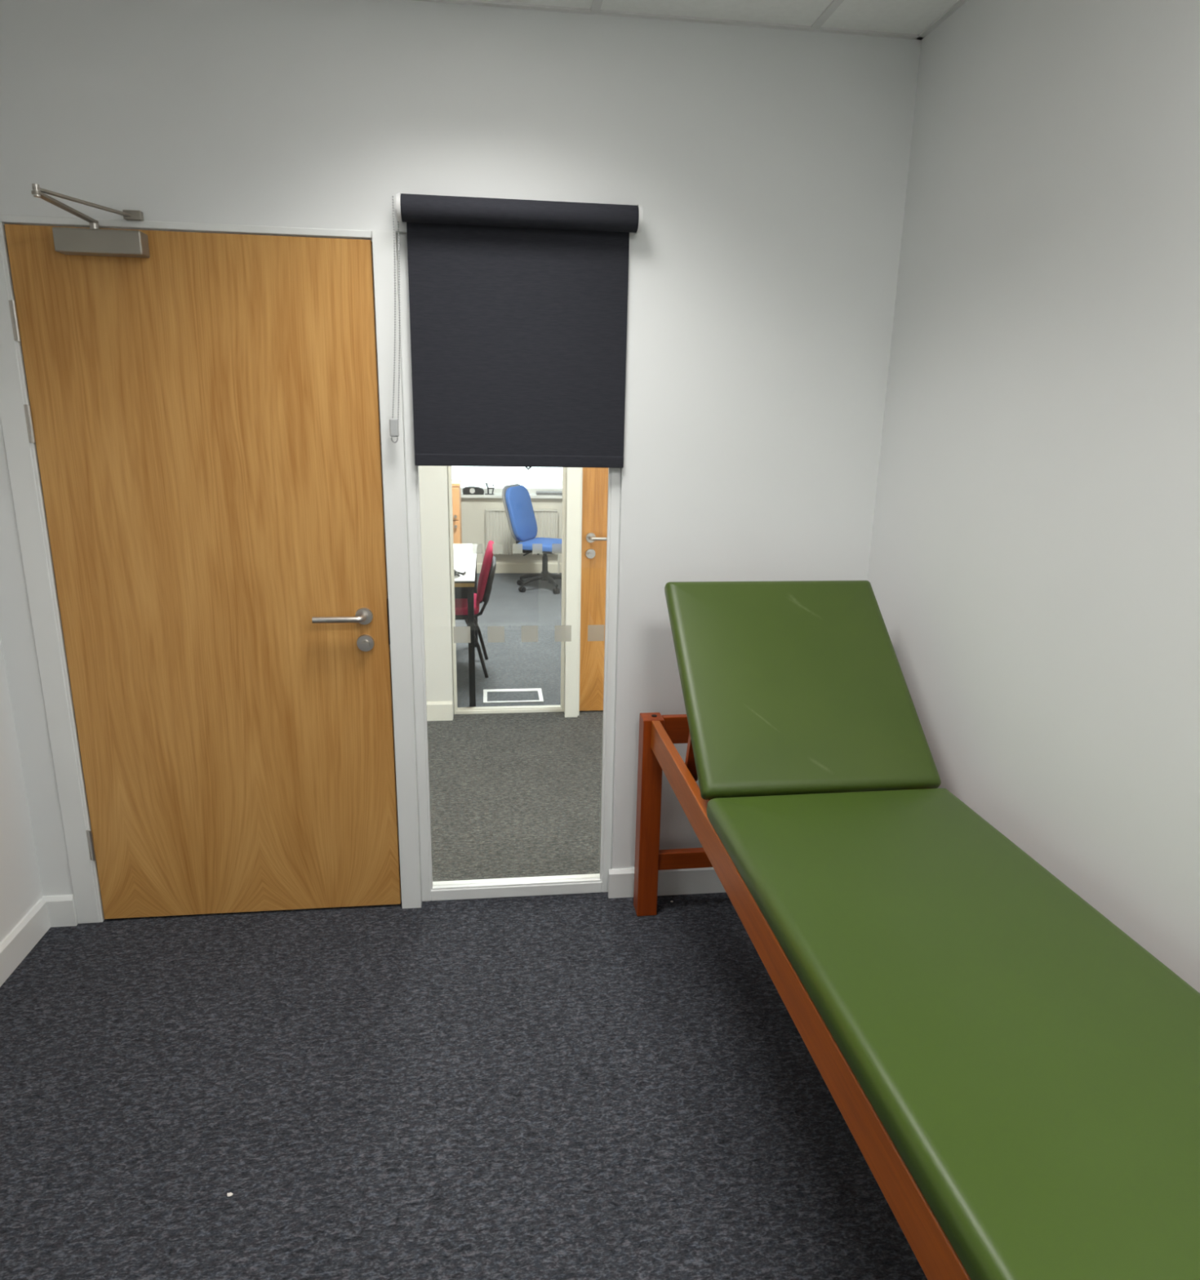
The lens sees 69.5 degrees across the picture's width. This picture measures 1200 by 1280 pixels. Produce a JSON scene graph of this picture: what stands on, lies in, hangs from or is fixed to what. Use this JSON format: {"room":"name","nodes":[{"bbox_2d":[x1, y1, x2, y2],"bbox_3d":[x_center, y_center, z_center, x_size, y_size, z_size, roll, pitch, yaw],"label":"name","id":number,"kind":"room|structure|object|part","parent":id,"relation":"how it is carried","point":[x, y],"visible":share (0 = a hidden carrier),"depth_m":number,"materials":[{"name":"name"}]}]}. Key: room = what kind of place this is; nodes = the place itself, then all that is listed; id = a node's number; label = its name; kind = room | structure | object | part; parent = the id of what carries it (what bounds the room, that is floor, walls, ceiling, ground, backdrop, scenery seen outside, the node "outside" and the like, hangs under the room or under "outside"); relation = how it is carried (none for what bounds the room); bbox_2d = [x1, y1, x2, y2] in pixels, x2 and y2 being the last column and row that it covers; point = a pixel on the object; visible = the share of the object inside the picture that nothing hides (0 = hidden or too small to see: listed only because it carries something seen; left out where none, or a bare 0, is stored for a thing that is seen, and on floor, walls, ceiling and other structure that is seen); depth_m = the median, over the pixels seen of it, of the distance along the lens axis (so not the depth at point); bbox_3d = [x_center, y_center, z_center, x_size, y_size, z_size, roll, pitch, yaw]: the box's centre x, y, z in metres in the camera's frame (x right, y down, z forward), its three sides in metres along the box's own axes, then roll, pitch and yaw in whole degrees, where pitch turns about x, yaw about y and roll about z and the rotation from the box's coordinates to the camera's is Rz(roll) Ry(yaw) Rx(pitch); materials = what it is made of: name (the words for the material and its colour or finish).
{"room":"examination room","nodes":[
{"label":"examination room","id":0,"kind":"room"},
{"bbox_2d":[0,636,42,942],"bbox_3d":[-1.540,0.118,0.604,0.100,2.619,3.750,-1,15,-7],"label":"wall","id":1,"kind":"structure","parent":0,"point":[20,887],"depth_m":2.55,"materials":[{"name":"white paint"}]},
{"bbox_2d":[0,898,50,986],"bbox_3d":[-1.506,1.336,0.926,0.016,0.102,3.734,-1,15,-7],"label":"baseboard","id":2,"kind":"structure","parent":1,"relation":"attached to","point":[21,940],"depth_m":2.57,"materials":[{"name":"white paint"}]},
{"bbox_2d":[0,0,921,896],"bbox_3d":[-0.436,-0.396,2.624,2.813,2.619,0.110,-1,15,-7],"label":"wall","id":3,"kind":"structure","parent":0,"point":[766,168],"depth_m":2.39,"materials":[{"name":"white paint"}]},
{"bbox_2d":[0,240,100,924],"bbox_3d":[-1.606,-0.098,2.490,0.066,2.067,0.006,-1,15,-7],"label":"trim","id":4,"kind":"structure","parent":3,"relation":"attached to","point":[12,415],"depth_m":2.49,"materials":[{"name":"white paint"}]},
{"bbox_2d":[41,894,78,927],"bbox_3d":[-1.703,0.854,2.728,0.092,0.102,0.016,-1,15,-7],"label":"baseboard","id":5,"kind":"structure","parent":3,"relation":"attached to","point":[61,908],"depth_m":2.72,"materials":[{"name":"white paint"}]},
{"bbox_2d":[0,214,402,922],"bbox_3d":[-1.109,-0.119,2.608,0.986,2.067,0.114,-1,15,-7],"label":"trim","id":6,"kind":"structure","parent":3,"relation":"attached to","point":[4,219],"depth_m":2.33,"materials":[{"name":"white paint"}]},
{"bbox_2d":[4,183,401,919],"bbox_3d":[-1.092,-0.086,2.428,0.946,2.080,0.348,-1,15,-7],"label":"door","id":7,"kind":"structure","parent":3,"relation":"in","point":[202,417],"depth_m":2.52,"materials":[{"name":"brown wood"}]},
{"bbox_3d":[-1.299,-1.052,2.109,0.021,0.016,0.285,0,15,-4],"label":"arm","id":8,"kind":"part","parent":7,"relation":"part of","materials":[{"name":"silver metal"}]},
{"bbox_3d":[-0.774,-0.064,2.578,0.152,0.018,0.052,-1,15,-7],"label":"handle lever","id":9,"kind":"part","parent":7,"relation":"part of","materials":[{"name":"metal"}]},
{"bbox_3d":[-0.643,-0.059,2.637,0.004,0.143,0.026,-1,15,-7],"label":"strike plate","id":10,"kind":"part","parent":7,"relation":"part of","materials":[{"name":"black metal"}]},
{"bbox_2d":[372,230,422,908],"bbox_3d":[-0.611,-0.123,2.654,0.062,2.070,0.099,-1,15,-7],"label":"trim","id":11,"kind":"structure","parent":3,"relation":"attached to","point":[393,460],"depth_m":2.58,"materials":[{"name":"white paint"}]},
{"bbox_2d":[396,232,621,901],"bbox_3d":[-0.265,-0.132,2.714,0.640,2.070,0.060,-1,15,-7],"label":"window","id":12,"kind":"structure","parent":3,"relation":"in","point":[432,891],"depth_m":2.76,"materials":[{"name":"white paint"}]},
{"bbox_2d":[389,192,643,470],"bbox_3d":[-0.241,-0.843,2.431,0.700,0.724,0.079,-1,15,-7],"label":"roller blind","id":13,"kind":"object","parent":12,"relation":"attached to","point":[518,308],"visible":1,"depth_m":2.45,"materials":[{"name":"grey fabric"}]},
{"bbox_3d":[-0.560,-0.866,2.378,0.037,0.635,0.047,5,15,14],"label":"control chain","id":14,"kind":"part","parent":13,"relation":"part of","materials":[{"name":"plastic"}]},
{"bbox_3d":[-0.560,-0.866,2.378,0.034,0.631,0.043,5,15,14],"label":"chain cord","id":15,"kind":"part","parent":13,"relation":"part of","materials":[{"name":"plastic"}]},
{"bbox_2d":[608,866,725,898],"bbox_3d":[0.436,0.824,2.999,0.821,0.102,0.016,-1,15,-7],"label":"baseboard","id":16,"kind":"structure","parent":3,"relation":"attached to","point":[697,880],"depth_m":2.97,"materials":[{"name":"white paint"}]},
{"bbox_2d":[0,573,927,1279],"bbox_3d":[-0.440,0.604,4.060,5.800,0.050,10.050,-1,15,-7],"label":"floor","id":17,"kind":"structure","parent":0,"point":[581,1086],"depth_m":2.13,"materials":[{"name":"grey carpet"}]},
{"bbox_2d":[452,479,462,543],"bbox_3d":[-1.381,-0.835,7.350,0.410,1.010,0.479,-1,15,-7],"label":"base cabinet","id":18,"kind":"object","parent":17,"relation":"on","point":[456,488],"visible":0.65,"depth_m":7.12,"materials":[{"name":"brown wood"}]},
{"bbox_3d":[-1.349,-1.114,7.065,0.394,0.265,0.020,-1,15,-7],"label":"door","id":19,"kind":"part","parent":18,"relation":"part of","materials":[{"name":"brown wood"}]},
{"bbox_3d":[-1.358,-0.669,7.183,0.394,0.645,0.020,-1,15,-7],"label":"door","id":20,"kind":"part","parent":18,"relation":"part of","materials":[{"name":"brown wood"}]},
{"bbox_2d":[453,543,478,706],"bbox_3d":[-1.169,-0.134,5.298,0.826,0.715,1.317,-1,15,-7],"label":"desk","id":21,"kind":"object","parent":17,"relation":"on","point":[465,585],"visible":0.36,"depth_m":4.78,"materials":[{"name":"white laminate"}]},
{"bbox_2d":[453,568,466,576],"bbox_3d":[-0.797,-0.374,4.753,0.084,0.041,0.170,7,16,20],"label":"cable","id":22,"kind":"object","parent":21,"relation":"on","point":[455,573],"visible":0.37,"depth_m":4.74,"materials":[{"name":"black plastic"}]},
{"bbox_3d":[-0.704,0.038,4.747,0.034,0.681,0.034,-1,15,-7],"label":"leg","id":23,"kind":"part","parent":21,"relation":"part of","materials":[{"name":"black metal"}]},
{"bbox_3d":[-0.861,-0.284,5.950,0.034,0.681,0.034,-1,15,-7],"label":"leg","id":24,"kind":"part","parent":21,"relation":"part of","materials":[{"name":"black metal"}]},
{"bbox_2d":[454,540,496,677],"bbox_3d":[-0.912,-0.203,5.415,0.527,0.803,0.440,-1,15,-7],"label":"chair","id":25,"kind":"object","parent":17,"relation":"on","point":[488,566],"visible":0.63,"depth_m":5.23,"materials":[{"name":"fabric"}]},
{"bbox_3d":[-0.964,-0.230,5.401,0.420,0.055,0.440,-1,15,-7],"label":"seat","id":26,"kind":"part","parent":25,"relation":"part of","materials":[{"name":"fabric"}]},
{"bbox_3d":[-0.755,0.050,5.295,0.141,0.382,0.022,-1,15,-7],"label":"leg","id":27,"kind":"part","parent":25,"relation":"part of","materials":[{"name":"black metal"}]},
{"bbox_3d":[-0.805,-0.053,5.678,0.141,0.382,0.022,-1,15,-7],"label":"leg","id":28,"kind":"part","parent":25,"relation":"part of","materials":[{"name":"black metal"}]},
{"bbox_3d":[-0.716,-0.434,5.379,0.040,0.340,0.420,13,13,-11],"label":"backrest","id":29,"kind":"part","parent":25,"relation":"part of","materials":[{"name":"fabric"}]},
{"bbox_2d":[483,688,543,703],"bbox_3d":[-0.504,0.322,5.009,0.340,0.006,0.236,-1,15,-7],"label":"box","id":30,"kind":"object","parent":17,"relation":"on","point":[528,695],"visible":1,"depth_m":5.00,"materials":[{"name":"carpet"}]},
{"bbox_3d":[-0.502,0.327,4.997,0.296,0.004,0.175,-1,15,-7],"label":"lid","id":31,"kind":"part","parent":30,"relation":"part of","materials":[{"name":"carpet"}]},
{"bbox_2d":[502,484,561,594],"bbox_3d":[-0.535,-0.939,7.944,0.617,0.938,0.571,7,16,20],"label":"office chair","id":32,"kind":"object","parent":17,"relation":"on","point":[516,498],"visible":0.83,"depth_m":7.87,"materials":[{"name":"blue fabric"}]},
{"bbox_3d":[-0.710,-1.165,7.945,0.060,0.500,0.440,-9,10,23],"label":"backrest","id":33,"kind":"part","parent":32,"relation":"part of","materials":[{"name":"blue fabric"}]},
{"bbox_3d":[-0.645,-0.596,8.083,0.246,0.078,0.048,8,16,25],"label":"arm","id":34,"kind":"part","parent":32,"relation":"part of","materials":[{"name":"black plastic"}]},
{"bbox_3d":[-0.621,-0.552,7.919,0.246,0.078,0.048,-12,20,-41],"label":"arm","id":35,"kind":"part","parent":32,"relation":"part of","materials":[{"name":"black plastic"}]},
{"bbox_3d":[-0.476,-0.880,7.926,0.460,0.065,0.480,7,16,20],"label":"seat","id":36,"kind":"part","parent":32,"relation":"part of","materials":[{"name":"blue fabric"}]},
{"bbox_3d":[-0.447,-0.539,7.886,0.048,0.078,0.246,-5,16,-24],"label":"arm","id":37,"kind":"part","parent":32,"relation":"part of","materials":[{"name":"black plastic"}]},
{"bbox_3d":[-0.361,-0.579,8.042,0.246,0.078,0.048,-1,15,-10],"label":"arm","id":38,"kind":"part","parent":32,"relation":"part of","materials":[{"name":"black plastic"}]},
{"bbox_2d":[633,580,1199,1279],"bbox_3d":[0.588,0.597,1.825,0.648,1.149,2.072,-1,15,-8],"label":"couch","id":39,"kind":"object","parent":17,"relation":"on","point":[1016,1077],"visible":1,"depth_m":1.43,"materials":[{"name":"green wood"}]},
{"bbox_3d":[0.156,0.570,2.800,0.066,0.685,0.072,-1,15,-8],"label":"leg","id":40,"kind":"part","parent":39,"relation":"part of","materials":[{"name":"brown wood"}]},
{"bbox_3d":[0.450,0.278,2.764,0.516,0.090,0.026,-1,15,-8],"label":"cross rail","id":41,"kind":"part","parent":39,"relation":"part of","materials":[{"name":"brown wood"}]},
{"bbox_2d":[664,580,941,799],"bbox_3d":[0.512,0.101,2.281,0.606,0.052,0.655,-1,54,-8],"label":"backrest cushion","id":42,"kind":"object","parent":39,"relation":"on","point":[788,687],"depth_m":2.23,"materials":[{"name":"green leather"}]},
{"bbox_3d":[0.304,0.538,1.772,0.026,0.090,1.918,-1,15,-8],"label":"rail","id":43,"kind":"part","parent":39,"relation":"part of","materials":[{"name":"brown wood"}]},
{"bbox_2d":[706,787,1199,1279],"bbox_3d":[0.641,0.553,1.438,0.606,0.062,1.339,-1,15,-8],"label":"seat cushion","id":44,"kind":"object","parent":39,"relation":"on","point":[1030,1070],"depth_m":1.28,"materials":[{"name":"green leather"}]},
{"bbox_2d":[418,465,566,716],"bbox_3d":[-0.501,-0.864,4.384,5.800,2.619,0.140,-1,15,-7],"label":"wall","id":45,"kind":"structure","parent":0,"point":[433,480],"depth_m":4.43,"materials":[{"name":"paint"}]},
{"bbox_2d":[426,701,453,720],"bbox_3d":[-2.088,0.394,4.432,2.630,0.102,0.016,-1,15,-7],"label":"baseboard","id":46,"kind":"structure","parent":45,"relation":"attached to","point":[436,710],"depth_m":4.58,"materials":[{"name":"beige paint"}]},
{"bbox_2d":[448,466,566,714],"bbox_3d":[-0.478,-0.618,4.489,0.598,2.090,0.060,-1,15,-7],"label":"window","id":47,"kind":"structure","parent":45,"relation":"in","point":[477,548],"depth_m":4.56,"materials":[{"name":"beige paint"}]},
{"bbox_2d":[564,467,581,717],"bbox_3d":[-0.136,-0.598,4.421,0.070,2.100,0.016,-1,15,-7],"label":"trim","id":48,"kind":"structure","parent":45,"relation":"attached to","point":[573,475],"depth_m":4.50,"materials":[{"name":"beige paint"}]},
{"bbox_2d":[577,467,582,715],"bbox_3d":[0.374,-0.622,4.568,0.984,2.090,0.130,-1,15,-7],"label":"trim","id":49,"kind":"structure","parent":45,"relation":"attached to","point":[581,479],"depth_m":4.53,"materials":[{"name":"beige paint"}]},
{"bbox_2d":[579,467,608,711],"bbox_3d":[0.363,-0.598,4.551,0.926,2.037,0.102,-1,15,-7],"label":"door","id":50,"kind":"structure","parent":45,"relation":"in","point":[595,480],"depth_m":4.58,"materials":[{"name":"brown wood"}]},
{"bbox_3d":[0.020,-0.527,4.499,0.150,0.018,0.052,-1,15,-7],"label":"handle lever","id":51,"kind":"part","parent":50,"relation":"part of","materials":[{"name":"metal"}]},
{"bbox_2d":[461,497,562,563],"bbox_3d":[-0.842,-1.973,8.540,4.200,2.619,0.200,-1,15,-7],"label":"wall","id":52,"kind":"structure","parent":0,"point":[473,509],"depth_m":8.63,"materials":[{"name":"paint"}]},
{"bbox_2d":[461,487,562,498],"bbox_3d":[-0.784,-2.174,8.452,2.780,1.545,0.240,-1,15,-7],"label":"windowsill","id":53,"kind":"structure","parent":52,"relation":"in","point":[532,491],"depth_m":8.58,"materials":[{"name":"white paint"}]},
{"bbox_2d":[462,486,484,494],"bbox_3d":[-1.246,-1.471,8.517,0.210,0.076,0.074,-1,15,-7],"label":"tape dispenser","id":54,"kind":"object","parent":53,"relation":"on","point":[467,490],"visible":1,"depth_m":8.48,"materials":[{"name":"black plastic"}]},
{"bbox_2d":[484,482,493,494],"bbox_3d":[-1.089,-1.493,8.531,0.095,0.118,0.060,-1,15,-7],"label":"phone stand","id":55,"kind":"object","parent":53,"relation":"on","point":[486,485],"visible":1,"depth_m":8.53,"materials":[{"name":"black plastic"}]},
{"bbox_3d":[-0.794,-1.434,8.617,2.780,0.030,0.180,-1,15,-7],"label":"sill","id":56,"kind":"part","parent":53,"relation":"part of","materials":[{"name":"white paint"}]},
{"bbox_3d":[-0.795,-2.211,8.534,2.700,1.515,0.060,-1,15,-7],"label":"frame","id":57,"kind":"part","parent":53,"relation":"part of","materials":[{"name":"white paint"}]},
{"bbox_2d":[536,491,562,495],"bbox_3d":[-0.506,-1.466,8.646,0.260,0.028,0.140,-1,15,-7],"label":"laptop","id":58,"kind":"object","parent":53,"relation":"on","point":[538,493],"visible":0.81,"depth_m":8.58,"materials":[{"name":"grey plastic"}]},
{"bbox_3d":[-0.506,-1.474,8.644,0.260,0.011,0.140,-1,15,-7],"label":"lid","id":59,"kind":"part","parent":58,"relation":"part of","materials":[{"name":"grey plastic"}]},
{"bbox_2d":[476,562,561,573],"bbox_3d":[-0.853,-0.729,8.759,4.200,0.102,0.016,-1,15,-7],"label":"baseboard","id":60,"kind":"structure","parent":52,"relation":"attached to","point":[519,567],"depth_m":8.76,"materials":[{"name":"beige paint"}]},
{"bbox_2d":[484,508,559,573],"bbox_3d":[-0.784,-0.983,8.661,0.756,0.645,0.090,-1,15,-7],"label":"radiator","id":61,"kind":"object","parent":52,"relation":"attached to","point":[497,528],"visible":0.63,"depth_m":8.59,"materials":[{"name":"metal"}]},
{"bbox_3d":[-1.129,-1.063,8.582,0.008,0.432,0.054,-1,15,-7],"label":"panel","id":62,"kind":"part","parent":61,"relation":"part of","materials":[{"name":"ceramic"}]},
{"bbox_2d":[485,508,557,511],"bbox_3d":[-0.777,-1.286,8.578,0.710,0.015,0.085,-1,15,-7],"label":"grille","id":63,"kind":"object","parent":61,"relation":"attached to","point":[486,509],"depth_m":8.56,"materials":[{"name":"metal"}]},
{"bbox_3d":[-0.779,-1.065,8.613,0.700,0.430,0.022,-1,15,-7],"label":"panel","id":64,"kind":"part","parent":61,"relation":"part of","materials":[{"name":"metal"}]},
{"bbox_3d":[-0.431,-1.073,8.671,0.008,0.432,0.054,-1,15,-7],"label":"panel","id":65,"kind":"part","parent":61,"relation":"part of","materials":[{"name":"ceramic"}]},
{"bbox_2d":[413,0,968,39],"bbox_3d":[-0.163,-1.191,0.381,2.813,0.081,3.850,-1,15,-7],"label":"ceiling","id":66,"kind":"structure","parent":0,"point":[898,19],"depth_m":2.26,"materials":[{"name":"tile"}]},
{"bbox_2d":[867,0,1199,992],"bbox_3d":[1.151,0.081,0.945,0.100,2.619,3.750,-1,15,-7],"label":"wall","id":67,"kind":"structure","parent":0,"point":[1033,575],"depth_m":1.84,"materials":[{"name":"white paint"}]}
]}

